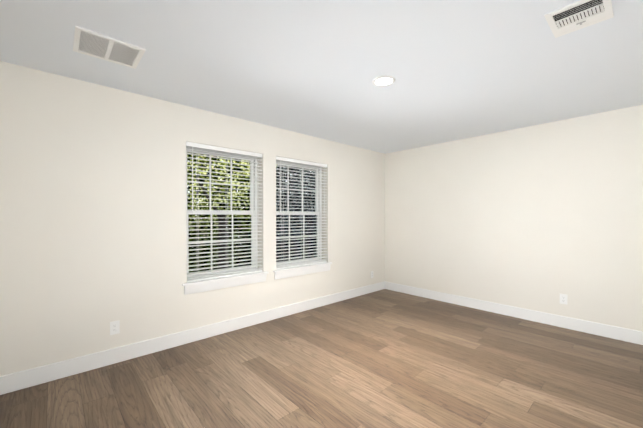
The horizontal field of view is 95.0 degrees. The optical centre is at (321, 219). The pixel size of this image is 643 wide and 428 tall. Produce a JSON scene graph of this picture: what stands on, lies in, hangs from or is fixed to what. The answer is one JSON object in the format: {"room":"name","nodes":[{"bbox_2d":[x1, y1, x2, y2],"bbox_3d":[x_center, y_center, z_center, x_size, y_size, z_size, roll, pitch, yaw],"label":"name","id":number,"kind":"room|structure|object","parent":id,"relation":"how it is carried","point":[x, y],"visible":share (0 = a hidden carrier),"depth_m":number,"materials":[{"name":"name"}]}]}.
{"room":"empty room","nodes":[
{"label":"empty room","id":0,"kind":"room"},
{"bbox_2d":[0,61,384,375],"bbox_3d":[-0.854,0.047,3.659,5.640,2.440,0.220,-1,1,-42],"label":"wall","id":1,"kind":"structure","parent":0,"point":[93,236],"depth_m":2.65,"materials":[{"name":"paint"}]},
{"bbox_2d":[110,320,119,334],"bbox_3d":[-1.839,0.963,2.620,0.070,0.115,0.007,-1,1,-42],"label":"electrical outlet","id":2,"kind":"object","parent":1,"relation":"attached to","point":[114,327],"visible":1,"depth_m":2.62,"materials":[{"name":"white plastic"}]},
{"bbox_2d":[0,282,383,394],"bbox_3d":[-0.774,1.200,3.582,5.200,0.135,0.018,-1,1,-42],"label":"baseboard","id":3,"kind":"structure","parent":1,"relation":"attached to","point":[12,382],"depth_m":2.82,"materials":[{"name":"white wood"}]},
{"bbox_2d":[186,147,257,279],"bbox_3d":[-1.173,-0.082,3.461,0.906,1.458,0.074,-1,1,-42],"label":"window","id":4,"kind":"structure","parent":1,"relation":"in","point":[233,212],"depth_m":3.53,"materials":[{"name":"white plastic"}]},
{"bbox_2d":[186,141,261,281],"bbox_3d":[-1.076,-0.082,3.355,0.894,1.452,0.070,-1,1,-42],"label":"window blind","id":5,"kind":"object","parent":4,"relation":"attached to","point":[192,145],"visible":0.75,"depth_m":3.31,"materials":[{"name":"white plastic"}]},
{"bbox_2d":[184,274,266,294],"bbox_3d":[-1.042,0.718,3.325,0.962,0.095,0.030,-1,1,-42],"label":"apron","id":6,"kind":"object","parent":1,"relation":"attached to","point":[198,288],"visible":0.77,"depth_m":3.27,"materials":[{"name":"white wood"}]},
{"bbox_2d":[182,271,268,285],"bbox_3d":[-1.086,0.659,3.373,1.006,0.022,0.184,-1,1,-42],"label":"window sill","id":7,"kind":"structure","parent":1,"relation":"attached to","point":[220,279],"depth_m":3.26,"materials":[{"name":"white wood"}]},
{"bbox_2d":[276,161,321,266],"bbox_3d":[-0.361,-0.089,4.198,0.914,1.458,0.074,-1,1,-42],"label":"window","id":8,"kind":"structure","parent":1,"relation":"in","point":[318,209],"depth_m":4.35,"materials":[{"name":"white plastic"}]},
{"bbox_2d":[276,156,326,268],"bbox_3d":[-0.264,-0.089,4.091,0.902,1.452,0.070,-1,1,-42],"label":"window blind","id":9,"kind":"object","parent":8,"relation":"attached to","point":[295,161],"visible":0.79,"depth_m":4.03,"materials":[{"name":"white plastic"}]},
{"bbox_2d":[274,264,330,278],"bbox_3d":[-0.231,0.711,4.062,0.970,0.095,0.030,-1,1,-42],"label":"apron","id":10,"kind":"object","parent":1,"relation":"attached to","point":[295,272],"visible":0.81,"depth_m":4.01,"materials":[{"name":"white wood"}]},
{"bbox_2d":[273,262,331,272],"bbox_3d":[-0.274,0.652,4.110,1.014,0.022,0.184,-1,1,-42],"label":"window sill","id":11,"kind":"structure","parent":1,"relation":"attached to","point":[299,267],"depth_m":4.02,"materials":[{"name":"white wood"}]},
{"bbox_2d":[0,289,642,427],"bbox_3d":[0.665,1.344,1.998,5.640,0.120,4.740,-1,1,-42],"label":"floor","id":12,"kind":"structure","parent":0,"point":[384,358],"depth_m":2.36,"materials":[{"name":"brown wood"}]},
{"bbox_2d":[0,0,642,153],"bbox_3d":[0.665,-1.216,1.973,5.640,0.120,4.740,-1,1,-42],"label":"ceiling","id":13,"kind":"structure","parent":0,"point":[459,69],"depth_m":2.14,"materials":[{"name":"white paint"}]},
{"bbox_2d":[73,26,145,68],"bbox_3d":[-1.442,-1.151,1.999,0.366,0.010,0.340,-1,1,-42],"label":"ceiling vent","id":14,"kind":"object","parent":13,"relation":"in","point":[98,45],"visible":1,"depth_m":1.98,"materials":[{"name":"white metal"}]},
{"bbox_2d":[372,76,395,85],"bbox_3d":[0.522,-1.157,2.465,0.190,0.009,0.190,-1,1,-42],"label":"recessed light","id":15,"kind":"object","parent":13,"relation":"in","point":[383,80],"visible":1,"depth_m":2.45,"materials":[{"name":"white plastic"}]},
{"bbox_2d":[544,0,613,37],"bbox_3d":[1.454,-1.143,1.661,0.300,0.020,0.262,-1,1,-42],"label":"ceiling vent","id":16,"kind":"object","parent":13,"relation":"in","point":[575,16],"visible":1,"depth_m":1.66,"materials":[{"name":"white metal"}]},
{"bbox_2d":[385,105,642,331],"bbox_3d":[2.746,0.046,3.726,0.220,2.440,4.520,-1,1,-42],"label":"wall","id":17,"kind":"structure","parent":0,"point":[541,217],"depth_m":3.69,"materials":[{"name":"paint"}]},
{"bbox_2d":[384,281,642,344],"bbox_3d":[2.580,1.199,3.742,0.018,0.135,4.230,-1,1,-42],"label":"baseboard","id":18,"kind":"structure","parent":17,"relation":"attached to","point":[614,332],"depth_m":3.68,"materials":[{"name":"white wood"}]},
{"bbox_2d":[560,294,566,304],"bbox_3d":[2.843,0.934,3.458,0.007,0.115,0.070,-1,1,-42],"label":"electrical outlet","id":19,"kind":"object","parent":17,"relation":"attached to","point":[563,298],"visible":1,"depth_m":3.46,"materials":[{"name":"white plastic"}]},
{"label":"outside","id":20,"kind":"structure","parent":0,"visible":0},
{"bbox_2d":[187,165,316,272],"bbox_3d":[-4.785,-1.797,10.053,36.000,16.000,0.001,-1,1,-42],"label":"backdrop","id":21,"kind":"structure","parent":20,"point":[192,219],"depth_m":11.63,"materials":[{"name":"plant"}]},
{"bbox_3d":[-2.708,4.326,7.827,36.000,0.200,7.180,-1,1,-42],"label":"ground","id":22,"kind":"structure","parent":20,"visible":0},
{"bbox_2d":[187,152,276,268],"bbox_3d":[-2.788,-0.054,8.310,3.254,8.565,3.224,-1,1,-42],"label":"tree","id":23,"kind":"object","parent":22,"relation":"on","point":[218,201],"depth_m":7.47,"materials":[{"name":"green plant"}]},
{"bbox_2d":[293,170,314,206],"bbox_3d":[0.401,-0.592,11.485,3.356,9.589,3.347,-1,1,-42],"label":"tree","id":24,"kind":"object","parent":22,"relation":"on","point":[309,198],"depth_m":11.28,"materials":[{"name":"grey plant"}]}
]}

